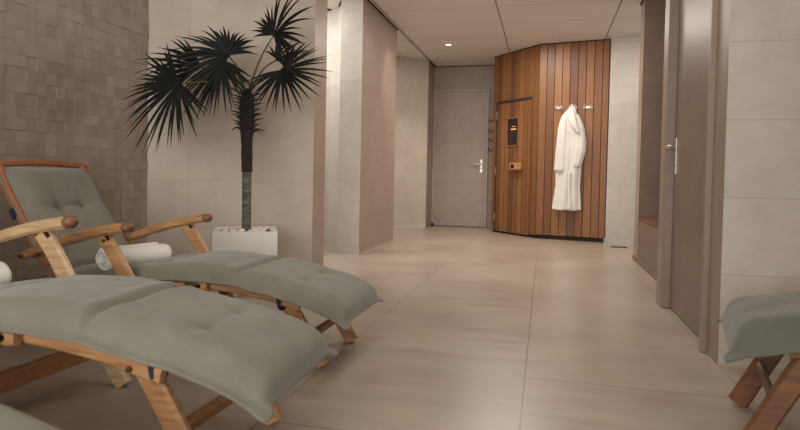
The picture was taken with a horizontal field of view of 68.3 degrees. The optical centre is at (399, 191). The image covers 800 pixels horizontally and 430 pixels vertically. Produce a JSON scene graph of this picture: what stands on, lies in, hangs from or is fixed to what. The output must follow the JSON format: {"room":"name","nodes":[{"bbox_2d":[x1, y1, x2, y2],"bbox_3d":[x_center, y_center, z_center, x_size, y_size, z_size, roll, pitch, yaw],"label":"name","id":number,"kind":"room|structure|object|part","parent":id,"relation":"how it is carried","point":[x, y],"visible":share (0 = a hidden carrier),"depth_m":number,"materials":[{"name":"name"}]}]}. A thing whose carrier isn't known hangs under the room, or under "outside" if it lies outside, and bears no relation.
{"room":"spa relaxation room","nodes":[
{"label":"spa relaxation room","id":0,"kind":"room"},
{"bbox_2d":[0,0,148,281],"bbox_3d":[-2.860,-0.590,0.821,0.212,2.720,7.460,2,2,14],"label":"wall","id":1,"kind":"structure","parent":0,"point":[67,67],"depth_m":3.73,"materials":[{"name":"tile"}]},
{"bbox_2d":[147,0,327,264],"bbox_3d":[-1.377,-0.675,4.870,1.604,2.720,0.412,0,2,-26],"label":"wall","id":2,"kind":"structure","parent":0,"point":[193,175],"depth_m":4.70,"materials":[{"name":"tile"}]},
{"bbox_2d":[212,226,277,295],"bbox_3d":[-1.117,0.488,4.266,0.435,0.440,0.435,1,2,-14],"label":"planter","id":3,"kind":"object","parent":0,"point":[261,242],"depth_m":4.06,"materials":[{"name":"white paint"}]},
{"bbox_2d":[324,6,340,250],"bbox_3d":[-1.490,-0.734,6.883,2.200,2.720,0.710,2,2,14],"label":"wall","id":4,"kind":"structure","parent":0,"point":[333,16],"depth_m":6.70,"materials":[{"name":"tile"}]},
{"bbox_2d":[359,240,393,254],"bbox_3d":[-0.260,0.644,6.927,0.010,0.012,1.440,2,2,14],"label":"trim","id":5,"kind":"structure","parent":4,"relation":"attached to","point":[392,240],"depth_m":6.81,"materials":[{"name":"beige"}]},
{"bbox_2d":[367,0,397,29],"bbox_3d":[-0.204,-2.062,6.850,0.014,0.012,1.440,2,2,14],"label":"trim","id":6,"kind":"structure","parent":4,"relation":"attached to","point":[369,1],"depth_m":6.83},
{"bbox_2d":[337,0,396,254],"bbox_3d":[-0.354,-0.713,6.919,0.240,2.720,1.440,2,2,14],"label":"wall column","id":7,"kind":"structure","parent":0,"point":[368,40],"depth_m":6.36,"materials":[{"name":"tile"}]},
{"bbox_2d":[0,225,799,429],"bbox_3d":[0.839,0.818,3.521,8.400,0.100,14.400,2,2,14],"label":"floor","id":8,"kind":"structure","parent":0,"point":[475,328],"depth_m":2.73,"materials":[{"name":"tile"}]},
{"bbox_2d":[0,160,90,277],"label":"deck chair","id":9,"kind":"object","parent":8,"relation":"on","point":[36,252],"depth_m":2.89,"materials":[{"name":"brown wood"}]},
{"bbox_3d":[-1.774,0.177,2.867,0.503,0.627,0.026,2,2,14],"label":"rail","id":10,"kind":"part","parent":9,"relation":"part of","materials":[{"name":"orange wood"}]},
{"bbox_3d":[-1.926,-0.135,3.178,0.050,0.072,0.669,2,2,14],"label":"head rail","id":11,"kind":"part","parent":9,"relation":"part of","materials":[{"name":"orange wood"}]},
{"bbox_3d":[-1.526,0.231,2.753,0.582,0.198,0.066,2,2,14],"label":"arm","id":12,"kind":"part","parent":9,"relation":"part of","materials":[{"name":"brown wood"}]},
{"bbox_2d":[57,214,212,275],"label":"deck chair","id":13,"kind":"object","parent":8,"relation":"on","point":[107,242],"depth_m":2.72,"materials":[{"name":"brown wood"}]},
{"bbox_2d":[0,166,116,275],"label":"cushion","id":14,"kind":"object","parent":13,"relation":"on","point":[42,193],"depth_m":3.02,"materials":[{"name":"grey fabric"}]},
{"bbox_2d":[95,242,171,270],"bbox_3d":[-1.333,0.321,2.962,0.134,0.111,0.385,2,2,30],"label":"rolled towel","id":15,"kind":"object","parent":14,"relation":"on","point":[134,253],"visible":0.66,"depth_m":2.93,"materials":[{"name":"white fabric"}]},
{"bbox_3d":[-1.186,0.476,2.676,0.428,0.578,0.032,2,2,14],"label":"leg","id":16,"kind":"part","parent":13,"relation":"part of","materials":[{"name":"brown wood"}]},
{"bbox_3d":[-1.372,0.216,3.385,0.582,0.198,0.066,2,2,14],"label":"arm","id":17,"kind":"part","parent":13,"relation":"part of","materials":[{"name":"brown wood"}]},
{"bbox_2d":[129,251,384,329],"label":"cushion","id":18,"kind":"object","parent":13,"relation":"on","point":[341,299],"depth_m":2.69,"materials":[{"name":"grey fabric"}]},
{"bbox_2d":[0,216,283,429],"bbox_3d":[-1.355,0.292,2.044,1.893,0.982,0.720,2,2,16],"label":"deck chair","id":19,"kind":"object","parent":8,"relation":"on","point":[161,396],"visible":0.34,"depth_m":1.90,"materials":[{"name":"brown wood"}]},
{"bbox_3d":[-1.506,0.449,1.807,0.851,0.128,0.026,2,2,16],"label":"seat rail","id":20,"kind":"part","parent":19,"relation":"part of","materials":[{"name":"brown wood"}]},
{"bbox_3d":[-1.632,0.196,2.458,0.628,0.214,0.066,2,2,16],"label":"arm","id":21,"kind":"part","parent":19,"relation":"part of","materials":[{"name":"brown wood"}]},
{"bbox_3d":[-1.268,0.461,2.361,0.462,0.624,0.032,2,2,16],"label":"leg","id":22,"kind":"part","parent":19,"relation":"part of","materials":[{"name":"brown wood"}]},
{"bbox_3d":[-0.867,0.458,1.662,0.475,0.113,0.026,2,2,16],"label":"footrest rail","id":23,"kind":"part","parent":19,"relation":"part of","materials":[{"name":"brown wood"}]},
{"bbox_3d":[-0.628,0.634,1.633,0.254,0.340,0.034,2,2,16],"label":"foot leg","id":24,"kind":"part","parent":19,"relation":"part of","materials":[{"name":"brown wood"}]},
{"bbox_2d":[0,275,337,422],"bbox_3d":[-1.223,0.193,1.970,1.955,0.721,0.615,1,2,12],"label":"cushion","id":25,"kind":"object","parent":19,"relation":"on","point":[250,354],"visible":1,"depth_m":1.68,"materials":[{"name":"grey fabric"}]},
{"bbox_2d":[0,261,11,283],"bbox_3d":[-1.613,0.314,2.114,0.136,0.111,0.380,2,2,28],"label":"rolled towel","id":26,"kind":"object","parent":25,"relation":"on","point":[5,272],"visible":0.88,"depth_m":2.22,"materials":[{"name":"white fabric"}]},
{"bbox_3d":[-0.517,0.625,2.028,0.254,0.340,0.034,2,2,16],"label":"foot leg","id":27,"kind":"part","parent":19,"relation":"part of","materials":[{"name":"brown wood"}]},
{"bbox_2d":[122,0,332,295],"bbox_3d":[-1.193,-0.384,4.050,1.285,2.191,0.814,0,2,-28],"label":"potted palm","id":28,"kind":"object","parent":8,"relation":"on","point":[218,69],"visible":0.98,"depth_m":4.04,"materials":[{"name":"green plant"}]},
{"bbox_2d":[491,39,610,241],"bbox_3d":[2.198,-0.717,8.864,1.637,2.720,1.647,2,2,14],"label":"cabin","id":29,"kind":"object","parent":8,"relation":"on","point":[529,82],"visible":1,"depth_m":8.22,"materials":[{"name":"brown wood"}]},
{"bbox_3d":[1.671,-0.367,8.764,0.007,1.945,0.791,0,2,-27],"label":"door","id":30,"kind":"part","parent":29,"relation":"part of","materials":[{"name":"brown wood"}]},
{"bbox_3d":[1.701,-0.374,8.614,0.085,0.100,0.230,0,2,-27],"label":"door handle","id":31,"kind":"part","parent":29,"relation":"part of","materials":[{"name":"brown wood"}]},
{"bbox_3d":[2.203,-2.068,8.796,1.608,0.014,1.577,2,2,14],"label":"cornice","id":32,"kind":"part","parent":29,"relation":"part of","materials":[{"name":"brown wood"}]},
{"bbox_2d":[584,104,592,108],"bbox_3d":[2.530,-1.153,7.945,0.115,0.053,0.069,2,2,24],"label":"robe hook","id":33,"kind":"object","parent":29,"relation":"attached to","point":[590,106],"visible":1,"depth_m":7.96,"materials":[{"name":"metal"}]},
{"bbox_3d":[2.348,-1.159,8.028,0.115,0.053,0.069,2,2,24],"label":"robe hook","id":34,"kind":"object","parent":29,"relation":"attached to","visible":0},
{"bbox_2d":[552,104,585,210],"bbox_3d":[2.287,-0.468,7.976,0.427,1.441,0.212,2,2,24],"label":"bathrobe","id":35,"kind":"object","parent":34,"relation":"hanging from","point":[570,152],"visible":1,"depth_m":7.96,"materials":[{"name":"white fabric"}]},
{"bbox_2d":[637,217,658,273],"bbox_3d":[2.471,0.526,5.010,0.548,0.465,2.114,2,2,14],"label":"bench","id":36,"kind":"object","parent":8,"relation":"on","point":[647,244],"visible":0.2,"depth_m":5.51,"materials":[{"name":"brown tile"}]},
{"bbox_3d":[2.473,0.308,5.003,0.538,0.030,2.100,2,2,14],"label":"bench seat","id":37,"kind":"part","parent":36,"relation":"part of","materials":[{"name":"brown wood"}]},
{"bbox_2d":[729,353,799,429],"bbox_3d":[1.968,0.294,1.679,1.753,1.136,0.720,2,2,26],"label":"deck chair","id":38,"kind":"object","parent":8,"relation":"on","point":[780,398],"visible":0.54,"depth_m":1.85,"materials":[{"name":"brown wood"}]},
{"bbox_3d":[1.367,0.633,2.204,0.235,0.394,0.034,2,2,26],"label":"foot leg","id":39,"kind":"part","parent":38,"relation":"part of","materials":[{"name":"brown wood"}]},
{"bbox_2d":[716,291,799,362],"bbox_3d":[1.968,0.156,1.677,1.847,0.789,0.614,2,2,26],"label":"cushion","id":40,"kind":"object","parent":38,"relation":"on","point":[756,326],"visible":1,"depth_m":1.84,"materials":[{"name":"grey fabric"}]},
{"bbox_3d":[1.380,0.450,1.702,0.440,0.131,0.026,2,2,26],"label":"footrest rail","id":41,"kind":"part","parent":38,"relation":"part of","materials":[{"name":"brown wood"}]},
{"bbox_3d":[-1.567,0.332,1.113,1.823,0.945,0.749,2,2,14],"label":"deck chair","id":42,"kind":"object","parent":8,"relation":"on","visible":0},
{"bbox_2d":[0,404,60,429],"bbox_3d":[-1.472,0.238,1.089,1.918,0.696,0.644,2,2,14],"label":"cushion","id":43,"kind":"object","parent":42,"relation":"on","point":[10,418],"visible":1,"depth_m":1.12,"materials":[{"name":"grey fabric"}]},
{"bbox_2d":[393,56,434,228],"bbox_3d":[-0.935,-0.785,9.080,3.733,2.720,0.659,0,2,-33],"label":"wall","id":44,"kind":"structure","parent":0,"point":[415,78],"depth_m":9.45,"materials":[{"name":"tile"}]},
{"bbox_2d":[398,29,428,59],"bbox_3d":[0.224,-2.106,8.547,0.008,0.003,2.060,2,2,14],"label":"trim","id":45,"kind":"structure","parent":44,"relation":"attached to","point":[398,29],"depth_m":8.40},
{"bbox_2d":[435,66,494,227],"bbox_3d":[1.174,-0.772,10.088,1.550,2.720,0.215,2,2,14],"label":"wall","id":46,"kind":"structure","parent":0,"point":[470,77],"depth_m":9.93,"materials":[{"name":"beige paint"}]},
{"bbox_2d":[431,89,489,227],"bbox_3d":[1.077,-0.759,9.934,1.067,2.700,0.130,2,2,14],"label":"door","id":47,"kind":"structure","parent":46,"relation":"in","point":[461,117],"depth_m":9.96,"materials":[{"name":"beige paint"}]},
{"bbox_3d":[1.361,-0.432,9.877,0.042,0.220,0.012,2,2,14],"label":"handle plate","id":48,"kind":"part","parent":47,"relation":"part of","materials":[{"name":"metal"}]},
{"bbox_2d":[436,65,494,66],"bbox_3d":[1.117,-2.124,9.953,1.068,0.012,0.014,2,2,14],"label":"trim","id":49,"kind":"structure","parent":46,"relation":"attached to","point":[473,65],"depth_m":9.96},
{"bbox_2d":[328,0,641,68],"bbox_3d":[0.895,-2.000,3.442,8.400,0.100,14.400,2,2,14],"label":"ceiling","id":50,"kind":"structure","parent":0,"point":[479,31],"depth_m":7.20,"materials":[{"name":"white paint"}]},
{"bbox_2d":[605,34,639,245],"bbox_3d":[3.453,-0.652,7.471,1.699,2.720,0.351,2,2,38],"label":"wall","id":51,"kind":"structure","parent":0,"point":[625,50],"depth_m":7.69,"materials":[{"name":"tile"}]},
{"bbox_2d":[634,0,665,256],"bbox_3d":[2.994,-0.622,6.069,1.000,2.720,0.240,2,2,14],"label":"wall","id":52,"kind":"structure","parent":0,"point":[652,35],"depth_m":6.05,"materials":[{"name":"brown tile"}]},
{"bbox_2d":[632,254,656,280],"bbox_3d":[2.225,0.723,5.203,0.012,0.050,2.350,2,2,14],"label":"trim","id":53,"kind":"structure","parent":52,"relation":"attached to","point":[640,263],"depth_m":5.52,"materials":[{"name":"brown tile"}]},
{"bbox_2d":[706,0,799,368],"bbox_3d":[2.881,-0.522,2.459,2.800,2.720,0.210,2,2,14],"label":"wall","id":54,"kind":"structure","parent":0,"point":[754,250],"depth_m":2.67,"materials":[{"name":"tile"}]},
{"bbox_2d":[718,363,783,371],"bbox_3d":[2.828,0.833,2.391,2.800,0.012,0.008,2,2,14],"label":"trim","id":55,"kind":"structure","parent":54,"relation":"attached to","point":[719,364],"depth_m":2.70,"materials":[{"name":"beige"}]},
{"bbox_3d":[1.781,-1.735,3.347,0.120,0.390,1.046,2,2,14],"label":"wall","id":56,"kind":"structure","parent":0,"visible":0},
{"bbox_2d":[656,0,717,351],"bbox_3d":[1.704,-0.574,3.468,0.114,2.716,1.196,2,2,14],"label":"door","id":57,"kind":"structure","parent":56,"relation":"in","point":[690,43],"depth_m":3.54,"materials":[{"name":"brown paint"}]},
{"bbox_3d":[1.830,-0.586,3.976,0.090,2.716,0.147,2,2,14],"label":"frame","id":58,"kind":"part","parent":57,"relation":"part of","materials":[{"name":"beige paint"}]},
{"bbox_3d":[1.752,-0.291,3.791,0.068,0.023,0.141,2,2,14],"label":"handle","id":59,"kind":"part","parent":57,"relation":"part of","materials":[{"name":"metal"}]},
{"bbox_3d":[1.797,-0.233,3.844,0.010,0.240,0.040,2,2,14],"label":"handle plate","id":60,"kind":"part","parent":57,"relation":"part of","materials":[{"name":"metal"}]},
{"bbox_3d":[1.550,-0.561,2.908,0.050,2.716,0.034,2,2,14],"label":"frame","id":61,"kind":"part","parent":57,"relation":"part of","materials":[{"name":"beige paint"}]}
]}

